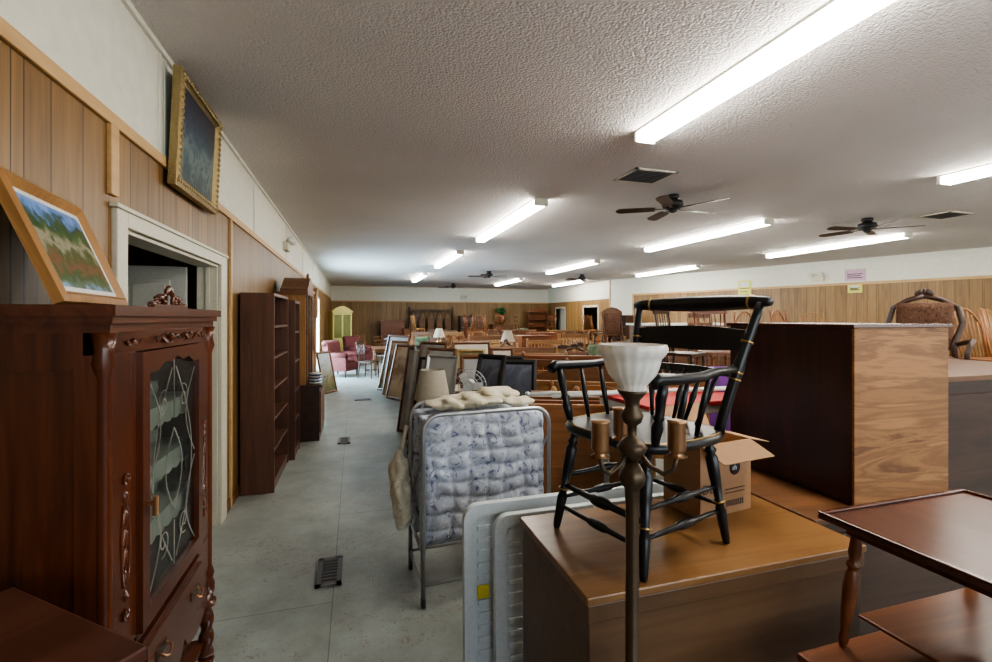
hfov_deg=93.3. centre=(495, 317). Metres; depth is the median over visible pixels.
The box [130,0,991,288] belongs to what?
ceiling
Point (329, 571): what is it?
floor vent
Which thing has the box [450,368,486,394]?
desk fan
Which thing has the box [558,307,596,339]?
wall
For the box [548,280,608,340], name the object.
wall return
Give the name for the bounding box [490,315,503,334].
dining chair
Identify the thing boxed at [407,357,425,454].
framed picture
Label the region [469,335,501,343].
headboard
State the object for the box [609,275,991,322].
trim
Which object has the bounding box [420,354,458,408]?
framed picture
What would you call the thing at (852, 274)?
poster
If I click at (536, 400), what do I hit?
footboard
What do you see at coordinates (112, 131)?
trim
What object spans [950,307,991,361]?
dining chair
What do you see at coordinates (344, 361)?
armchair
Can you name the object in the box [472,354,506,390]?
framed picture
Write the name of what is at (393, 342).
framed picture
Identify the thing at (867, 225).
ceiling fan
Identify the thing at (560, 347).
dining chair
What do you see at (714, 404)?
table
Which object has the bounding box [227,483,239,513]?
baseboard
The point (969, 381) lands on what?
cabinet
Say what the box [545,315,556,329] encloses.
dining chair
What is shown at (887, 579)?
table
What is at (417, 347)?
framed picture
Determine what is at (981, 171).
fluorescent light fixture
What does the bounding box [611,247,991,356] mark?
wall
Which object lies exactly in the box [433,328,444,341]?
table lamp
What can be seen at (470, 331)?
dining chair
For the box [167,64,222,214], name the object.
seascape painting
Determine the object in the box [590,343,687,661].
floor lamp
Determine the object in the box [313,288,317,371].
grandfather clock
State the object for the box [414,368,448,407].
floor lamp
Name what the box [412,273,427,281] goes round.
fluorescent light fixture
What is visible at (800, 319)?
dining chair
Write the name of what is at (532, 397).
footboard
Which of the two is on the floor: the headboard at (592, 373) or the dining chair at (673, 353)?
the headboard at (592, 373)
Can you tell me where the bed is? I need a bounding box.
[408,399,550,608]
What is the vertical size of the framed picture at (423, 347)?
1.300 m
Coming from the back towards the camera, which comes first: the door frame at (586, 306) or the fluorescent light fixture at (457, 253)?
the door frame at (586, 306)
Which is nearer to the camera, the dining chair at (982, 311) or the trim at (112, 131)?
the trim at (112, 131)
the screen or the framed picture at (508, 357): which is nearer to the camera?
the framed picture at (508, 357)
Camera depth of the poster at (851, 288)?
11.49 m
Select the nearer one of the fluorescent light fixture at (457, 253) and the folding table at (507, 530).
the folding table at (507, 530)
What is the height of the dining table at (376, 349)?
0.750 m
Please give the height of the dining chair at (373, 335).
0.953 m
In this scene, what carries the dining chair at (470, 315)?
on the side table
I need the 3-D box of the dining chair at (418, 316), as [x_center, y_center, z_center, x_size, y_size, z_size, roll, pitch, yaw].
[-3.299,0.355,19.051,0.440,0.991,0.483,0,0,-9]
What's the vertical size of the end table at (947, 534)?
0.389 m
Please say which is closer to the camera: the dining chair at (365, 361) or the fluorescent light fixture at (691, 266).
the dining chair at (365, 361)
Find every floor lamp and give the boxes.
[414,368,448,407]
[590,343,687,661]
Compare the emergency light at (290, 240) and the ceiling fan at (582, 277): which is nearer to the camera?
the emergency light at (290, 240)
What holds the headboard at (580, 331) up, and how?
on the floor
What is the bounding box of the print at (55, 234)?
[0,166,127,304]
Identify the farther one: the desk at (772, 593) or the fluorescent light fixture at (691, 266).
the fluorescent light fixture at (691, 266)
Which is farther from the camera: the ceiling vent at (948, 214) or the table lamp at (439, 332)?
the table lamp at (439, 332)
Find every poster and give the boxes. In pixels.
[738,280,750,294]
[845,268,864,280]
[848,284,861,292]
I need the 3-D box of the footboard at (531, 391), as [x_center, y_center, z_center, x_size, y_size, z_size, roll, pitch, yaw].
[0.732,1.105,3.872,0.880,0.990,0.040,0,0,5]
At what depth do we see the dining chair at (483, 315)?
15.74 m
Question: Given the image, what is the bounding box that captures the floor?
[192,353,663,661]
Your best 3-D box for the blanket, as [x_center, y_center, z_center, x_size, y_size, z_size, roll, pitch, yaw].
[-0.113,0.493,2.885,0.671,0.109,0.350,0,0,-23]
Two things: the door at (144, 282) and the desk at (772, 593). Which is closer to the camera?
the desk at (772, 593)
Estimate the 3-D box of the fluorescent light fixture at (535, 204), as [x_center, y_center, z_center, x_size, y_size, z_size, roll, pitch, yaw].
[0.136,-1.415,7.092,0.172,0.090,2.900,0,0,-17]
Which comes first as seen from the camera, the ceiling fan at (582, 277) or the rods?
the rods
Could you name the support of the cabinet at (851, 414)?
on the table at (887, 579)
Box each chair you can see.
[355,341,378,378]
[373,335,382,359]
[377,337,387,362]
[409,315,419,338]
[411,315,424,336]
[446,335,452,346]
[460,315,473,333]
[463,314,476,336]
[468,314,485,340]
[481,314,497,334]
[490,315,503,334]
[513,315,529,334]
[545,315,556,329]
[547,294,773,581]
[557,345,569,352]
[582,315,598,342]
[594,332,614,343]
[600,307,631,342]
[652,311,705,373]
[663,350,668,371]
[687,312,718,365]
[691,311,729,366]
[709,366,729,430]
[713,311,750,365]
[768,310,787,322]
[799,312,823,322]
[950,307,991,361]
[979,308,991,356]
[985,309,991,335]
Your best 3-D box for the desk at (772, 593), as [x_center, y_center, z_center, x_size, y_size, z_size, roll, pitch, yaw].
[0.718,1.210,1.810,1.120,0.780,0.590,0,0,-17]
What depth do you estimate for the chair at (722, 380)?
3.84 m
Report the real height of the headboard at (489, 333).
1.150 m
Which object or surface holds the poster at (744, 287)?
attached to the wall at (872, 305)
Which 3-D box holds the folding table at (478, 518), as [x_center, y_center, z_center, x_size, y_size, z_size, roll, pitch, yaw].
[0.454,1.220,2.268,1.250,0.761,0.072,0,0,-17]
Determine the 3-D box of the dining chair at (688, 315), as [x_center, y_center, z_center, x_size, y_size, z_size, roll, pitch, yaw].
[3.353,0.374,7.613,0.440,0.953,0.483,0,0,13]
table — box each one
[0,587,146,661]
[371,346,385,375]
[462,480,663,661]
[492,492,663,661]
[598,386,723,482]
[751,468,962,635]
[797,631,932,661]
[818,488,991,661]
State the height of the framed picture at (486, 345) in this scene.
0.249 m
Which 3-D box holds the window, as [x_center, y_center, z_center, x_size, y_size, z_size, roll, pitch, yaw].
[-4.888,0.500,12.522,0.140,2.200,2.400,0,0,-17]
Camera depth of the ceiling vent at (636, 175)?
4.76 m
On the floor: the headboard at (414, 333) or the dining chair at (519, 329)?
the headboard at (414, 333)
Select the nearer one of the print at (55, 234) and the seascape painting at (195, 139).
the print at (55, 234)
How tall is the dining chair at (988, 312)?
0.963 m
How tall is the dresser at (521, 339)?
1.150 m
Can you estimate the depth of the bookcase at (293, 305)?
5.27 m
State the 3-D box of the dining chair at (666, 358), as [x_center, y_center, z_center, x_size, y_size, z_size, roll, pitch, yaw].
[2.399,0.355,7.212,0.483,0.991,0.440,0,0,13]
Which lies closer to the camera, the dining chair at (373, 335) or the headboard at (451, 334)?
the headboard at (451, 334)
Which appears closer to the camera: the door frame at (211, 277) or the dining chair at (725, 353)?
the door frame at (211, 277)
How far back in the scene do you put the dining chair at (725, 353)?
5.84 m
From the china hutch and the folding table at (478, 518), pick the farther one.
the china hutch
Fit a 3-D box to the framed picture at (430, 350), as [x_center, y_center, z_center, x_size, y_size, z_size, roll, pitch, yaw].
[-0.687,0.969,5.224,0.420,1.261,0.273,0,0,33]
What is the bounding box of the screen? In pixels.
[408,307,452,331]
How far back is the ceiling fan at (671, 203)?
5.55 m
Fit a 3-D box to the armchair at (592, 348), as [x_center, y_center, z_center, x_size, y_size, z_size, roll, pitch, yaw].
[2.558,1.108,10.698,0.759,0.984,0.764,0,0,-14]
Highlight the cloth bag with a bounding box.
[388,425,412,530]
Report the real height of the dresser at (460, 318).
1.700 m
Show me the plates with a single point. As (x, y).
(315, 377)
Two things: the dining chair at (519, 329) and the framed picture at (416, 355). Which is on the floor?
the framed picture at (416, 355)
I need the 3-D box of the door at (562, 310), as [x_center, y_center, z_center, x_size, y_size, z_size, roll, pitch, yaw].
[3.424,0.585,22.463,0.050,2.010,0.920,0,0,-34]
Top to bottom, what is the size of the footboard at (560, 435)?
0.960 m
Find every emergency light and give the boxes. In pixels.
[283,236,295,251]
[809,272,824,280]
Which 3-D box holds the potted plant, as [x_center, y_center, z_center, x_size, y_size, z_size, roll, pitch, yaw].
[0.260,-0.114,22.577,0.624,0.824,0.649,0,0,-17]
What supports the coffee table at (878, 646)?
on the floor
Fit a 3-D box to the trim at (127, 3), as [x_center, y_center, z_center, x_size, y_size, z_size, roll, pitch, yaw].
[-3.702,-1.173,8.806,0.022,0.575,25.000,0,0,-17]
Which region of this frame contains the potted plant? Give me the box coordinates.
[495,307,506,323]
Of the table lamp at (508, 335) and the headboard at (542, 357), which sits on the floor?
the headboard at (542, 357)
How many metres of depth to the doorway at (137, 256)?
4.56 m
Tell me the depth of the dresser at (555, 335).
14.20 m
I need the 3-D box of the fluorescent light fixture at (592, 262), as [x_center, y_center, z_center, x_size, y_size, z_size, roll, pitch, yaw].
[2.089,-1.415,13.218,0.172,0.090,3.100,0,0,-17]
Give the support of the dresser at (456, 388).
on the floor
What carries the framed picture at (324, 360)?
on the floor
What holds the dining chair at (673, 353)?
on the dining table
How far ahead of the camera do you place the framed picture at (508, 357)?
5.49 m
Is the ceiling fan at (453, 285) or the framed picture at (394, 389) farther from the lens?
the ceiling fan at (453, 285)
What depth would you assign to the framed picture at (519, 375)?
4.70 m
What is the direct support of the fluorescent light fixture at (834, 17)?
attached to the ceiling
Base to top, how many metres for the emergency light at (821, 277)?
0.212 m
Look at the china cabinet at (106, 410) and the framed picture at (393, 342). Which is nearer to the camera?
the china cabinet at (106, 410)
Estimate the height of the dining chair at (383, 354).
0.991 m
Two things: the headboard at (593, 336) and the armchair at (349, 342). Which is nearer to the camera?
the armchair at (349, 342)
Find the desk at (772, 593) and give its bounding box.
[520,494,865,661]
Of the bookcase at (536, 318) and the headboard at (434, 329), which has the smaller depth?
the headboard at (434, 329)
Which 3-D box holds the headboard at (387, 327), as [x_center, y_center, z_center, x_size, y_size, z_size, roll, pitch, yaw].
[-4.648,0.850,20.931,1.040,1.500,0.537,0,0,-17]
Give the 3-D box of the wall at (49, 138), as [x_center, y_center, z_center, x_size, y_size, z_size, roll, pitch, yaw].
[-3.770,0.070,8.785,0.120,3.060,25.000,0,0,-17]
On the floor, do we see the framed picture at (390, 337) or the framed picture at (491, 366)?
the framed picture at (390, 337)
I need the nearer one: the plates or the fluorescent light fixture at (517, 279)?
the plates
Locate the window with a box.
[316,297,318,371]
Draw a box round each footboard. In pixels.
[528,403,620,493]
[529,396,599,399]
[531,391,560,391]
[533,399,599,403]
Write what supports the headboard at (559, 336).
on the floor
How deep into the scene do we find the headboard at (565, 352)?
7.17 m
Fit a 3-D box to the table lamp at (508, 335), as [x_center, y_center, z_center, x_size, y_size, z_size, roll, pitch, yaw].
[0.275,0.575,10.989,0.340,0.550,0.340,0,0,-17]
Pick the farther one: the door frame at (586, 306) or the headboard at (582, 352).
the door frame at (586, 306)
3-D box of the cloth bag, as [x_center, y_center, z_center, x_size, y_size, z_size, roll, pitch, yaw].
[-0.588,0.961,2.886,0.148,0.609,0.395,0,0,-17]
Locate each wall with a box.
[0,0,330,499]
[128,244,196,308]
[331,286,547,345]
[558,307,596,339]
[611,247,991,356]
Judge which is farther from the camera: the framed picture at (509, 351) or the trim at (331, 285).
the trim at (331, 285)
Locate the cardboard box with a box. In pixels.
[654,402,774,518]
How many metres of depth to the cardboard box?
1.96 m
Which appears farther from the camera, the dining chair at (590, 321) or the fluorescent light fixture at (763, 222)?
the dining chair at (590, 321)
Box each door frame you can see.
[109,202,228,526]
[555,305,598,333]
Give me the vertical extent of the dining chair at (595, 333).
0.991 m
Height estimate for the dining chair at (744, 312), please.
0.963 m
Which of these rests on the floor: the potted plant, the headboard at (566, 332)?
the headboard at (566, 332)
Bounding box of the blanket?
[425,386,534,410]
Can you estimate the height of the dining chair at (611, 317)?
1.021 m
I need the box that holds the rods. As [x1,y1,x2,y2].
[525,386,725,397]
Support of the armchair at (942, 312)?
on the dining table
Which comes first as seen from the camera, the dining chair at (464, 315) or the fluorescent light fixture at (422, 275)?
the fluorescent light fixture at (422, 275)
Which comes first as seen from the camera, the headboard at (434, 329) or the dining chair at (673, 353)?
the dining chair at (673, 353)
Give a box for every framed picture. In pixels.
[316,351,337,393]
[377,335,410,389]
[382,340,409,394]
[385,344,414,400]
[396,347,413,432]
[403,345,419,430]
[405,349,419,442]
[407,341,447,447]
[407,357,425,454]
[412,347,456,460]
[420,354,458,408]
[452,341,490,353]
[456,349,484,369]
[460,355,478,387]
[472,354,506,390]
[490,347,513,355]
[502,359,536,395]
[507,356,523,359]
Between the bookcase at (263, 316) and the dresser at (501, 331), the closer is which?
the bookcase at (263, 316)
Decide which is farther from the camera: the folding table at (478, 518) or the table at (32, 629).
the folding table at (478, 518)
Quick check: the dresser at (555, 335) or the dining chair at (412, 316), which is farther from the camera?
the dining chair at (412, 316)
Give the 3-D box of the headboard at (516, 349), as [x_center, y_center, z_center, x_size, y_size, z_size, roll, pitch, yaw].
[0.571,1.025,7.798,0.922,1.150,0.069,0,0,-7]
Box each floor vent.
[315,555,342,588]
[338,437,349,443]
[355,398,370,400]
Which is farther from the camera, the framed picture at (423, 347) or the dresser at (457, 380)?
the dresser at (457, 380)
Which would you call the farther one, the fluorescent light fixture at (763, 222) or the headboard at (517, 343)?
the headboard at (517, 343)
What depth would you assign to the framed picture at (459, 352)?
6.35 m
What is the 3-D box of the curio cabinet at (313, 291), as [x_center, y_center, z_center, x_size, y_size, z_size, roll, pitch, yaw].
[-3.112,0.580,7.522,0.330,2.040,0.740,0,0,-17]
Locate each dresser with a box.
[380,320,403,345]
[402,328,423,336]
[455,384,461,393]
[456,370,459,383]
[458,316,485,331]
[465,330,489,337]
[490,324,512,331]
[499,330,524,334]
[514,335,552,346]
[525,332,557,339]
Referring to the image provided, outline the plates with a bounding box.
[309,372,321,383]
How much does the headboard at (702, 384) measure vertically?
1.034 m
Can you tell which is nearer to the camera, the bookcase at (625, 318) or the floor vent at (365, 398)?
the floor vent at (365, 398)
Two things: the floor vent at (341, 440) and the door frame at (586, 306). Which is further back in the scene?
the door frame at (586, 306)
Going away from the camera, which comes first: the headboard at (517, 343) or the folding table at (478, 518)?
the folding table at (478, 518)
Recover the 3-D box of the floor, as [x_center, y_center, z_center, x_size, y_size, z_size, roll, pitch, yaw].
[3.223,1.660,10.949,20.500,0.120,25.500,0,0,-17]
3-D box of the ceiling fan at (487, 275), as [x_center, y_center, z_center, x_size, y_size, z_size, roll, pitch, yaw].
[-0.169,-1.355,14.591,1.204,0.210,1.256,0,0,-34]
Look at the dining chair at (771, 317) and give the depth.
6.17 m
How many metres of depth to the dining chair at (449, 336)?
16.46 m
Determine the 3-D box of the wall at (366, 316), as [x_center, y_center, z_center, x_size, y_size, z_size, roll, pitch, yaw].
[-2.360,0.070,22.331,10.410,3.060,0.120,0,0,-17]
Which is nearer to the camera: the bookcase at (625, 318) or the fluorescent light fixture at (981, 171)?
the fluorescent light fixture at (981, 171)
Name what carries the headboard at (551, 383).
on the floor
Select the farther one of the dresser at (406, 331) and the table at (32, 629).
the dresser at (406, 331)
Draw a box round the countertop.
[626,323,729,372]
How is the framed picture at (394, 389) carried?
on the floor
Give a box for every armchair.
[322,340,359,377]
[342,336,372,364]
[415,336,430,344]
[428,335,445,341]
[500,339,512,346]
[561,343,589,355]
[588,344,600,355]
[885,288,976,359]
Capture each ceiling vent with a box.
[614,167,678,183]
[917,211,974,219]
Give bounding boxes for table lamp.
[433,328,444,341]
[501,331,514,345]
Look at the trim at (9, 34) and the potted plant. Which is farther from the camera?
the potted plant
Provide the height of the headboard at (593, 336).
0.980 m
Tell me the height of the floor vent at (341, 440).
0.015 m
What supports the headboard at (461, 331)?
on the floor
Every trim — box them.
[0,16,330,298]
[107,123,232,507]
[121,0,330,284]
[331,285,547,303]
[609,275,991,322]
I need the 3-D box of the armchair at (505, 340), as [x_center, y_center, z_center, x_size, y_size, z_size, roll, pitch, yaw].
[0.483,1.032,10.051,0.699,1.155,0.684,0,0,34]
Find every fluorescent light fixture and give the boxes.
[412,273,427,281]
[434,250,463,267]
[476,198,547,242]
[495,278,522,285]
[546,260,599,273]
[552,280,585,286]
[634,0,894,145]
[635,265,700,276]
[644,218,774,251]
[765,232,912,257]
[937,163,991,185]
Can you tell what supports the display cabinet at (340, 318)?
on the floor
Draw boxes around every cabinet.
[0,285,220,661]
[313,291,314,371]
[327,306,352,350]
[726,323,952,505]
[948,359,991,587]
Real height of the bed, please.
1.073 m
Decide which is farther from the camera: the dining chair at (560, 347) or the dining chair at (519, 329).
the dining chair at (519, 329)
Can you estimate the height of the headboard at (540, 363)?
1.081 m
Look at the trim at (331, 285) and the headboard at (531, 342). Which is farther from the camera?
the trim at (331, 285)
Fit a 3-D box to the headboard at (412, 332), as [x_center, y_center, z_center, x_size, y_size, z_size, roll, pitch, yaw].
[-2.500,1.050,16.387,0.922,1.100,0.069,0,0,-6]
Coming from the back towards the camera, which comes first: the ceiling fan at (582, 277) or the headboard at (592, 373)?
the ceiling fan at (582, 277)
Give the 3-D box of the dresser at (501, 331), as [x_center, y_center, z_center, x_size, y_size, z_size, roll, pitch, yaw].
[0.609,1.025,17.149,0.890,1.150,0.517,0,0,-12]
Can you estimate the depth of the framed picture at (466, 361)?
5.40 m
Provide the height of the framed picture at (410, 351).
1.183 m
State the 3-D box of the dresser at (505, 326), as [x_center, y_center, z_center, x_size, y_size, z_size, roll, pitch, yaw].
[0.272,0.950,22.626,1.040,1.300,0.537,0,0,-17]
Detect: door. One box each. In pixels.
[128,265,187,308]
[561,309,563,329]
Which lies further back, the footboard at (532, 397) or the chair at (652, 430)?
the footboard at (532, 397)
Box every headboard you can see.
[411,332,432,344]
[413,331,434,344]
[433,329,455,337]
[443,331,461,341]
[444,332,463,344]
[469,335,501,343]
[473,331,496,340]
[491,342,518,346]
[504,345,556,352]
[514,351,567,355]
[521,351,606,369]
[524,358,568,369]
[526,338,563,346]
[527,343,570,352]
[536,380,617,390]
[537,367,614,381]
[548,380,615,390]
[551,330,573,333]
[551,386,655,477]
[558,335,584,342]
[561,332,588,348]
[566,336,593,347]
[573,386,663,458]
[579,330,600,342]
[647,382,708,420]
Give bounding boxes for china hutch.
[275,273,325,441]
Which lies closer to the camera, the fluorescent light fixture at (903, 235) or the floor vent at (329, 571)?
the floor vent at (329, 571)
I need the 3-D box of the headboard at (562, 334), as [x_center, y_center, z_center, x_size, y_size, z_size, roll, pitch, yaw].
[2.459,1.025,14.531,0.922,1.150,0.069,0,0,-9]
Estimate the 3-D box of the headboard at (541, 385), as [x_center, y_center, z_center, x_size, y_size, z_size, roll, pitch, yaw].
[0.843,1.121,5.164,1.102,0.959,0.064,0,0,13]
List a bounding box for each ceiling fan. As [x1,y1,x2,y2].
[438,283,465,288]
[468,271,506,277]
[565,274,599,280]
[615,194,729,220]
[819,217,925,236]
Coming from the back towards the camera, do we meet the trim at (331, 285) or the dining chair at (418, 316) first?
the trim at (331, 285)
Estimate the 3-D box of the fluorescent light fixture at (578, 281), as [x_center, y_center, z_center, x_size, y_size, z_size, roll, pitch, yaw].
[2.954,-1.415,19.277,0.172,0.090,2.800,0,0,-17]
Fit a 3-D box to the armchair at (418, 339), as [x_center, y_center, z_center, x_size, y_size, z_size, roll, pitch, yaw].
[-2.179,1.108,15.345,0.759,0.984,0.764,0,0,-39]
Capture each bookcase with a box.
[240,292,287,495]
[288,300,299,460]
[526,308,547,330]
[607,315,632,342]

